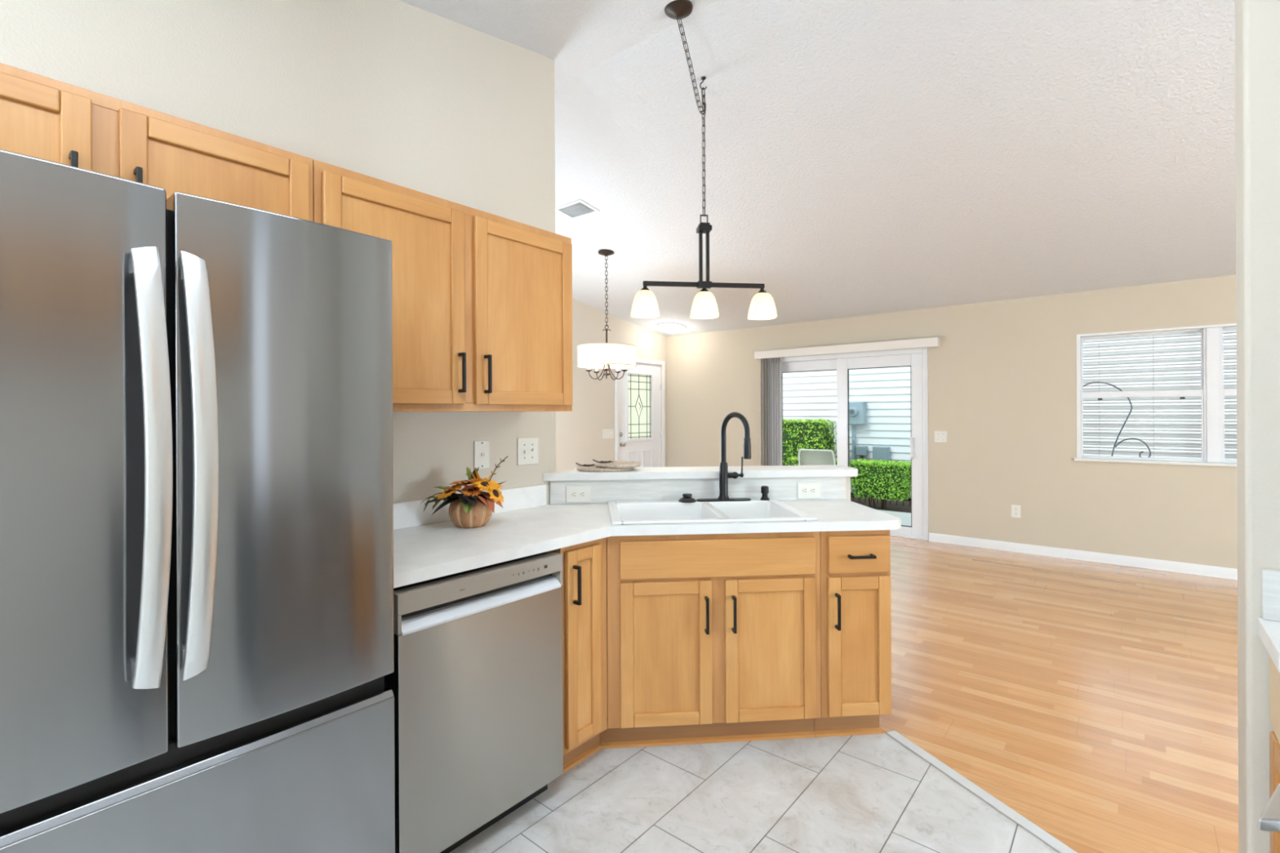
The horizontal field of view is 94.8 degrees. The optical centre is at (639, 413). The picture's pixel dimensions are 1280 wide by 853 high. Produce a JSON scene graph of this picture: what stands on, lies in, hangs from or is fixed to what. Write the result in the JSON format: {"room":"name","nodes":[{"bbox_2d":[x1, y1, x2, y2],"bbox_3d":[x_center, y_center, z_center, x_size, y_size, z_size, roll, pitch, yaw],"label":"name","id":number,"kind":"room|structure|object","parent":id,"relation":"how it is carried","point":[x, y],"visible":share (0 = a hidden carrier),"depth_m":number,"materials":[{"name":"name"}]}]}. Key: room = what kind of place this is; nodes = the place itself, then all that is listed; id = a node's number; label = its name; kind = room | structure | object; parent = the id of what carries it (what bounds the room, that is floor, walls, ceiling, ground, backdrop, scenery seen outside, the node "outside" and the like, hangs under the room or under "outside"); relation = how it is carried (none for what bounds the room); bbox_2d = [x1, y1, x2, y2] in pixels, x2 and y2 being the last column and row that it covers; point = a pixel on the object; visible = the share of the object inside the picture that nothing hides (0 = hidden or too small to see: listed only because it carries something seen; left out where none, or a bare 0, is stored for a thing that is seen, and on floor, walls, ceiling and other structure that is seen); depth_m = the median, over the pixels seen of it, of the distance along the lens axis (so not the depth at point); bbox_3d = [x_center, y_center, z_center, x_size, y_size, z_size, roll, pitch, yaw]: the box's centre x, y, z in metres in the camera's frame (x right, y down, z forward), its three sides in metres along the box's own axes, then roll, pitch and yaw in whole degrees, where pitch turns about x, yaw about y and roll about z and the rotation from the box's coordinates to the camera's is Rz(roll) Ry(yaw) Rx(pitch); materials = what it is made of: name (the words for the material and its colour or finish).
{"room":"kitchen","nodes":[
{"label":"kitchen","id":0,"kind":"room"},
{"bbox_2d":[0,0,556,504],"bbox_3d":[-2.044,-0.180,1.023,0.120,3.082,4.940,0,0,40],"label":"wall","id":1,"kind":"structure","parent":0,"point":[397,92],"depth_m":2.17,"materials":[{"name":"beige paint"}]},
{"bbox_2d":[0,62,313,221],"bbox_3d":[-1.353,-0.597,1.465,0.374,0.296,0.908,0,0,40],"label":"upper cabinet","id":2,"kind":"object","parent":1,"relation":"attached to","point":[42,117],"visible":0.58,"depth_m":1.42,"materials":[{"name":"brown wood"}]},
{"bbox_2d":[312,159,573,412],"bbox_3d":[-0.726,-0.377,2.211,0.374,0.742,1.035,0,0,40],"label":"upper cabinet","id":3,"kind":"object","parent":1,"relation":"attached to","point":[482,300],"visible":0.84,"depth_m":2.12,"materials":[{"name":"brown wood"}]},
{"bbox_2d":[393,484,546,529],"bbox_3d":[-0.801,0.392,2.393,0.018,0.100,1.085,0,0,40],"label":"backsplash","id":4,"kind":"structure","parent":1,"relation":"attached to","point":[406,514],"depth_m":2.38,"materials":[{"name":"white laminate"}]},
{"bbox_2d":[473,440,489,468],"bbox_3d":[-0.681,0.179,2.541,0.014,0.122,0.078,0,0,40],"label":"wall jack","id":5,"kind":"object","parent":1,"relation":"attached to","point":[481,448],"visible":0.96,"depth_m":2.54,"materials":[{"name":"white plastic"}]},
{"bbox_2d":[517,437,538,465],"bbox_3d":[-0.517,0.177,2.734,0.018,0.125,0.122,0,0,40],"label":"light switch","id":6,"kind":"object","parent":1,"relation":"attached to","point":[527,447],"visible":1,"depth_m":2.73,"materials":[{"name":"white plastic"}]},
{"bbox_2d":[555,298,666,471],"bbox_3d":[-2.131,-0.197,5.489,0.120,3.117,7.672,0,0,40],"label":"wall","id":7,"kind":"structure","parent":0,"point":[580,440],"depth_m":7.25,"materials":[{"name":"beige paint"}]},
{"bbox_2d":[602,429,613,438],"bbox_3d":[-0.408,0.262,7.432,0.018,0.109,0.196,0,0,40],"label":"light switch","id":8,"kind":"object","parent":7,"relation":"attached to","point":[606,433],"visible":1,"depth_m":7.43,"materials":[{"name":"white plastic"}]},
{"bbox_2d":[614,358,665,467],"bbox_3d":[0.008,0.309,7.951,0.113,2.085,1.040,0,0,40],"label":"door","id":9,"kind":"structure","parent":7,"relation":"in","point":[638,433],"depth_m":7.99,"materials":[{"name":"white paint"}]},
{"bbox_2d":[573,476,850,504],"bbox_3d":[0.306,0.837,2.969,1.518,1.028,0.120,0,0,-5],"label":"wall","id":10,"kind":"structure","parent":0,"point":[847,478],"depth_m":2.97,"materials":[{"name":"beige paint"}]},
{"bbox_2d":[565,485,591,502],"bbox_3d":[-0.297,0.391,2.838,0.120,0.080,0.009,0,0,-5],"label":"wall outlet","id":11,"kind":"object","parent":10,"relation":"attached to","point":[574,494],"visible":1,"depth_m":2.84,"materials":[{"name":"white plastic"}]},
{"bbox_2d":[570,490,577,497],"bbox_3d":[-0.317,0.391,2.834,0.033,0.033,0.002,0,0,-5],"label":"receptacle","id":12,"kind":"object","parent":11,"relation":"attached to","point":[574,494],"depth_m":2.83,"materials":[{"name":"grey plastic"}]},
{"bbox_2d":[579,490,586,497],"bbox_3d":[-0.276,0.391,2.838,0.033,0.033,0.002,0,0,-5],"label":"receptacle","id":13,"kind":"object","parent":11,"relation":"attached to","point":[582,493],"depth_m":2.84,"materials":[{"name":"grey plastic"}]},
{"bbox_2d":[550,476,845,504],"bbox_3d":[0.302,0.380,2.901,1.475,0.114,0.012,0,0,-5],"label":"backsplash","id":14,"kind":"structure","parent":10,"relation":"attached to","point":[602,491],"depth_m":2.89,"materials":[{"name":"laminate"}]},
{"bbox_2d":[542,465,857,480],"bbox_3d":[0.311,0.303,2.999,1.573,0.038,0.247,0,0,-5],"label":"bar","id":15,"kind":"object","parent":10,"relation":"on","point":[775,471],"visible":1,"depth_m":2.90,"materials":[{"name":"white stone"}]},
{"bbox_2d":[575,462,634,472],"bbox_3d":[-0.176,0.266,2.983,0.298,0.039,0.296,0,0,-5],"label":"woven charger","id":16,"kind":"object","parent":15,"relation":"on","point":[584,468],"visible":0.51,"depth_m":2.88,"materials":[{"name":"wicker"}]},
{"bbox_2d":[592,458,640,468],"bbox_3d":[-0.117,0.248,2.960,0.244,0.039,0.232,0,0,-5],"label":"woven charger","id":17,"kind":"object","parent":16,"relation":"on","point":[611,464],"visible":1,"depth_m":2.90,"materials":[{"name":"wicker"}]},
{"bbox_2d":[797,482,820,498],"bbox_3d":[0.845,0.386,2.938,0.120,0.080,0.009,0,0,-5],"label":"wall outlet","id":18,"kind":"object","parent":10,"relation":"attached to","point":[805,490],"visible":1,"depth_m":2.94,"materials":[{"name":"white plastic"}]},
{"bbox_2d":[801,487,808,493],"bbox_3d":[0.824,0.386,2.934,0.033,0.033,0.002,0,0,-5],"label":"receptacle","id":19,"kind":"object","parent":18,"relation":"attached to","point":[804,490],"depth_m":2.93,"materials":[{"name":"grey plastic"}]},
{"bbox_2d":[809,487,816,493],"bbox_3d":[0.866,0.386,2.938,0.033,0.033,0.002,0,0,-5],"label":"receptacle","id":20,"kind":"object","parent":18,"relation":"attached to","point":[812,490],"depth_m":2.94,"materials":[{"name":"grey plastic"}]},
{"bbox_2d":[448,732,1058,852],"bbox_3d":[-0.405,1.394,0.547,3.233,0.080,6.311,0,0,40],"label":"floor tile","id":21,"kind":"structure","parent":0,"point":[859,793],"depth_m":2.02,"materials":[{"name":"tile"}]},
{"bbox_2d":[0,149,395,852],"bbox_3d":[-1.146,0.460,1.341,0.784,1.795,0.895,0,0,40],"label":"refrigerator","id":22,"kind":"object","parent":21,"relation":"on","point":[197,642],"visible":1,"depth_m":1.15,"materials":[{"name":"grey metal"}]},
{"bbox_2d":[384,551,563,852],"bbox_3d":[-0.690,0.927,2.031,0.592,0.856,0.608,0,0,40],"label":"dishwasher","id":23,"kind":"object","parent":21,"relation":"on","point":[476,682],"visible":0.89,"depth_m":1.80,"materials":[{"name":"grey metal"}]},
{"bbox_2d":[546,537,607,773],"bbox_3d":[-0.389,0.917,2.391,0.610,0.874,0.276,0,0,40],"label":"base cabinet","id":24,"kind":"object","parent":21,"relation":"on","point":[584,564],"visible":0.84,"depth_m":2.21,"materials":[{"name":"brown wood"}]},
{"bbox_2d":[599,531,820,748],"bbox_3d":[0.266,0.914,2.587,0.896,0.874,0.589,0,0,-5],"label":"base cabinet","id":25,"kind":"object","parent":21,"relation":"on","point":[711,637],"visible":0.95,"depth_m":2.33,"materials":[{"name":"brown wood"}]},
{"bbox_2d":[393,476,901,588],"bbox_3d":[-0.049,0.400,2.452,2.404,0.152,1.031,0,0,-25],"label":"countertop","id":26,"kind":"structure","parent":25,"relation":"on","point":[427,546],"depth_m":2.34,"materials":[{"name":"white stone"}]},
{"bbox_2d":[420,456,507,528],"bbox_3d":[-0.679,0.304,2.264,0.329,0.274,0.235,0,0,0],"label":"flower arrangement","id":27,"kind":"object","parent":26,"relation":"on","point":[473,508],"visible":1,"depth_m":2.23,"materials":[{"name":"brown"}]},
{"bbox_2d":[607,498,817,524],"bbox_3d":[0.281,0.515,2.611,0.834,0.181,0.552,0,0,-5],"label":"sink","id":28,"kind":"object","parent":26,"relation":"in","point":[642,512],"visible":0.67,"depth_m":2.78,"materials":[{"name":"white ceramic"}]},
{"bbox_2d":[616,502,720,521],"bbox_3d":[0.111,0.518,2.578,0.407,0.177,0.430,0,0,-5],"label":"basin","id":29,"kind":"object","parent":28,"relation":"in","point":[626,512],"depth_m":2.78,"materials":[{"name":"white ceramic"}]},
{"bbox_2d":[678,493,696,502],"bbox_3d":[0.228,0.406,2.832,0.088,0.037,0.088,0,0,-5],"label":"drain stopper","id":30,"kind":"object","parent":28,"relation":"on","point":[686,498],"visible":1,"depth_m":2.81,"materials":[{"name":"black metal"}]},
{"bbox_2d":[709,502,799,518],"bbox_3d":[0.497,0.516,2.612,0.297,0.177,0.430,0,0,-5],"label":"basin","id":31,"kind":"object","parent":28,"relation":"in","point":[717,509],"depth_m":2.82,"materials":[{"name":"white ceramic"}]},
{"bbox_2d":[760,485,769,500],"bbox_3d":[0.610,0.389,2.873,0.044,0.068,0.044,0,0,-5],"label":"soap dispenser","id":32,"kind":"object","parent":28,"relation":"on","point":[764,489],"visible":1,"depth_m":2.86,"materials":[{"name":"black metal"}]},
{"bbox_2d":[696,412,751,502],"bbox_3d":[0.410,0.209,2.793,0.268,0.430,0.178,0,0,-5],"label":"kitchen faucet","id":33,"kind":"object","parent":26,"relation":"on","point":[724,475],"visible":1,"depth_m":2.83,"materials":[{"name":"black metal"}]},
{"bbox_2d":[813,529,891,737],"bbox_3d":[0.861,0.911,2.639,0.295,0.874,0.589,0,0,-5],"label":"base cabinet","id":34,"kind":"object","parent":21,"relation":"on","point":[855,613],"visible":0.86,"depth_m":2.39,"materials":[{"name":"brown wood"}]},
{"bbox_2d":[886,730,1077,852],"bbox_3d":[1.260,1.343,1.930,0.045,0.007,1.171,0,0,-20],"label":"trim","id":35,"kind":"structure","parent":21,"relation":"on","point":[1052,842],"depth_m":2.05,"materials":[{"name":"white stone"}]},
{"bbox_2d":[1257,783,1279,831],"bbox_3d":[1.178,0.875,0.555,0.774,0.884,0.770,0,0,40],"label":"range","id":36,"kind":"object","parent":21,"relation":"on","point":[1269,819],"visible":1,"depth_m":0.98,"materials":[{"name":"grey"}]},
{"bbox_2d":[1269,655,1279,852],"bbox_3d":[1.527,0.908,0.916,0.725,0.874,0.232,0,0,40],"label":"base cabinet","id":37,"kind":"object","parent":21,"relation":"on","point":[1274,675],"visible":0.82,"depth_m":1.19,"materials":[{"name":"brown wood"}]},
{"bbox_2d":[1257,568,1279,672],"bbox_3d":[1.522,0.398,0.917,0.750,0.142,0.238,0,0,40],"label":"countertop","id":38,"kind":"structure","parent":37,"relation":"on","point":[1268,626],"depth_m":1.22,"materials":[{"name":"white stone"}]},
{"bbox_2d":[398,0,1235,337],"bbox_3d":[0.616,-1.371,1.908,8.940,0.992,9.922,0,0,40],"label":"ceiling","id":39,"kind":"structure","parent":0,"point":[863,157],"depth_m":3.41,"materials":[{"name":"white paint"}]},
{"bbox_2d":[555,199,599,220],"bbox_3d":[-0.499,-1.596,4.622,0.310,0.041,0.218,0,0,40],"label":"ceiling vent","id":40,"kind":"object","parent":39,"relation":"in","point":[557,209],"visible":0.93,"depth_m":4.61,"materials":[{"name":"white metal"}]},
{"bbox_2d":[577,249,635,380],"bbox_3d":[-0.309,-0.900,5.439,0.543,1.180,0.543,0,0,28],"label":"drum chandelier","id":41,"kind":"object","parent":39,"relation":"hanging from","point":[606,356],"visible":1,"depth_m":5.25,"materials":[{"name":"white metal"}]},
{"bbox_2d":[657,322,685,333],"bbox_3d":[0.419,-1.121,7.802,0.376,0.116,0.378,0,0,-44],"label":"dome light","id":42,"kind":"object","parent":39,"relation":"attached to","point":[668,327],"visible":1,"depth_m":7.69,"materials":[{"name":"white glass"}]},
{"bbox_2d":[631,0,777,319],"bbox_3d":[0.352,-1.121,2.787,0.754,1.258,0.574,0,0,-7],"label":"linear pendant","id":43,"kind":"object","parent":39,"relation":"hanging from","point":[762,307],"visible":1,"depth_m":2.97,"materials":[{"name":"brown metal"}]},
{"bbox_2d":[640,285,649,290],"bbox_3d":[0.025,-0.627,2.963,0.052,0.033,0.051,0,0,-7],"label":"socket","id":44,"kind":"object","parent":43,"relation":"attached to","point":[645,288],"depth_m":2.95,"materials":[{"name":"brown metal"}]},
{"bbox_2d":[699,287,708,292],"bbox_3d":[0.328,-0.628,3.000,0.052,0.033,0.051,0,0,-7],"label":"socket","id":45,"kind":"object","parent":43,"relation":"attached to","point":[704,289],"depth_m":2.98,"materials":[{"name":"brown metal"}]},
{"bbox_2d":[756,288,766,293],"bbox_3d":[0.631,-0.629,3.037,0.052,0.033,0.051,0,0,-7],"label":"socket","id":46,"kind":"object","parent":43,"relation":"attached to","point":[762,291],"depth_m":3.02,"materials":[{"name":"brown metal"}]},
{"bbox_2d":[666,275,1237,568],"bbox_3d":[3.763,0.117,5.651,8.940,2.438,0.150,0,0,40],"label":"wall","id":47,"kind":"structure","parent":0,"point":[1002,376],"depth_m":5.65,"materials":[{"name":"beige paint"}]},
{"bbox_2d":[760,357,782,466],"bbox_3d":[1.626,0.312,7.285,0.298,2.005,0.081,0,0,40],"label":"vertical blind","id":48,"kind":"object","parent":47,"relation":"attached to","point":[775,357],"visible":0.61,"depth_m":7.26,"materials":[{"name":"grey plastic"}]},
{"bbox_2d":[754,337,940,359],"bbox_3d":[2.273,-0.728,6.734,2.110,0.096,0.100,0,0,40],"label":"window valance","id":49,"kind":"object","parent":47,"relation":"attached to","point":[933,341],"visible":1,"depth_m":6.59,"materials":[{"name":"white"}]},
{"bbox_2d":[768,347,928,540],"bbox_3d":[2.346,0.328,6.797,1.842,2.028,0.176,0,0,40],"label":"door","id":50,"kind":"structure","parent":47,"relation":"in","point":[915,358],"depth_m":6.38,"materials":[{"name":"white plastic"}]},
{"bbox_2d":[934,431,946,442],"bbox_3d":[3.112,0.246,6.088,0.120,0.118,0.018,0,0,40],"label":"light switch","id":51,"kind":"object","parent":47,"relation":"attached to","point":[940,436],"visible":1,"depth_m":6.09,"materials":[{"name":"white plastic"}]},
{"bbox_2d":[1011,504,1020,517],"bbox_3d":[3.624,0.946,5.667,0.078,0.120,0.009,0,0,40],"label":"wall outlet","id":52,"kind":"object","parent":47,"relation":"attached to","point":[1015,509],"visible":1,"depth_m":5.67,"materials":[{"name":"white plastic"}]},
{"bbox_2d":[928,533,1237,579],"bbox_3d":[3.715,1.293,5.587,8.700,0.085,0.016,0,0,40],"label":"baseboard","id":53,"kind":"structure","parent":47,"relation":"attached to","point":[1148,563],"depth_m":5.28,"materials":[{"name":"white paint"}]},
{"bbox_2d":[1074,323,1236,466],"bbox_3d":[4.708,-0.144,4.831,1.837,1.152,0.170,0,0,40],"label":"window","id":54,"kind":"structure","parent":47,"relation":"in","point":[1212,393],"depth_m":4.86,"materials":[{"name":"white paint"}]},
{"bbox_2d":[1083,382,1151,457],"bbox_3d":[4.283,0.061,5.306,0.495,0.698,0.011,0,0,40],"label":"scroll","id":55,"kind":"object","parent":54,"relation":"on","point":[1128,398],"visible":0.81,"depth_m":5.27,"materials":[{"name":"grey"}]},
{"bbox_2d":[1083,330,1201,459],"bbox_3d":[4.452,-0.138,5.234,0.817,1.132,0.030,0,0,40],"label":"mini blind","id":56,"kind":"object","parent":54,"relation":"attached to","point":[1188,333],"visible":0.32,"depth_m":5.21,"materials":[{"name":"white plastic"}]},
{"bbox_2d":[1223,328,1236,460],"bbox_3d":[5.148,-0.141,4.650,0.820,1.132,0.030,0,0,40],"label":"mini blind","id":57,"kind":"object","parent":54,"relation":"attached to","point":[1225,331],"visible":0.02,"depth_m":4.87,"materials":[{"name":"white plastic"}]},
{"bbox_2d":[879,535,1238,852],"bbox_3d":[1.261,1.387,2.662,8.700,0.080,7.692,0,0,40],"label":"floor","id":58,"kind":"structure","parent":0,"point":[1096,702],"depth_m":2.87,"materials":[{"name":"brown wood"}]},
{"bbox_2d":[1235,0,1279,852],"bbox_3d":[2.650,-0.199,0.217,3.417,3.080,0.140,0,0,40],"label":"wall","id":59,"kind":"structure","parent":0,"point":[1257,22],"depth_m":1.25,"materials":[{"name":"beige paint"}]},
{"label":"outside","id":60,"kind":"structure","parent":0,"visible":0},
{"bbox_2d":[850,495,911,513],"bbox_3d":[5.167,1.530,9.261,24.000,0.160,7.178,0,0,40],"label":"ground","id":61,"kind":"structure","parent":60,"point":[900,507],"depth_m":9.40,"materials":[{"name":"brown soil"}]},
{"bbox_2d":[782,418,836,465],"bbox_3d":[2.844,0.773,10.212,0.995,1.377,0.694,0,0,40],"label":"hedge","id":62,"kind":"object","parent":61,"relation":"on","point":[797,434],"visible":0.51,"depth_m":9.97,"materials":[{"name":"green plant"}]},
{"bbox_2d":[786,456,836,465],"bbox_3d":[2.848,1.081,9.472,0.948,0.761,0.382,0,0,40],"label":"hedge","id":63,"kind":"object","parent":61,"relation":"on","point":[792,462],"visible":0.05,"depth_m":9.58,"materials":[{"name":"green plant"}]},
{"bbox_2d":[849,457,911,510],"bbox_3d":[3.675,1.084,8.926,0.927,0.748,0.559,0,0,40],"label":"hedge","id":64,"kind":"object","parent":61,"relation":"on","point":[882,479],"visible":0.94,"depth_m":8.75,"materials":[{"name":"green plant"}]},
{"bbox_2d":[850,477,911,506],"bbox_3d":[4.718,1.221,8.774,3.500,0.460,0.016,0,0,40],"label":"fence","id":65,"kind":"object","parent":61,"relation":"on","point":[909,499],"visible":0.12,"depth_m":9.51,"materials":[{"name":"black"}]},
{"bbox_2d":[782,331,1236,500],"bbox_3d":[5.145,-0.196,9.244,20.000,3.410,0.222,0,0,40],"label":"neighbor house","id":66,"kind":"structure","parent":61,"relation":"on","point":[886,392],"depth_m":8.22,"materials":[{"name":"white"}]},
{"bbox_2d":[848,401,866,493],"bbox_3d":[3.726,0.601,10.154,0.310,1.600,0.209,0,0,40],"label":"meter box","id":67,"kind":"object","parent":66,"relation":"attached to","point":[857,410],"visible":0.73,"depth_m":10.11,"materials":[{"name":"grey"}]},
{"bbox_2d":[855,445,867,460],"bbox_3d":[3.824,0.900,10.138,0.180,0.670,0.108,0,0,40],"label":"junction box","id":68,"kind":"object","parent":66,"relation":"attached to","point":[862,451],"visible":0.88,"depth_m":10.09,"materials":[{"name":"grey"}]},
{"bbox_2d":[872,446,890,462],"bbox_3d":[4.077,0.939,9.933,0.270,0.750,0.098,0,0,40],"label":"cable box","id":69,"kind":"object","parent":66,"relation":"attached to","point":[882,453],"visible":0.72,"depth_m":9.88,"materials":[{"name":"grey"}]},
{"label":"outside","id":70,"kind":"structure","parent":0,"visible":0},
{"bbox_2d":[876,509,911,525],"bbox_3d":[3.895,1.490,6.968,21.000,0.150,2.026,0,0,40],"label":"patio slab","id":71,"kind":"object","parent":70,"point":[905,517],"depth_m":8.07,"materials":[{"name":"grey concrete"}]},
{"bbox_2d":[798,448,835,465],"bbox_3d":[2.552,0.964,8.343,0.595,0.924,0.626,0,0,32],"label":"patio chair","id":72,"kind":"object","parent":71,"relation":"on","point":[809,456],"visible":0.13,"depth_m":8.19,"materials":[{"name":"white plastic"}]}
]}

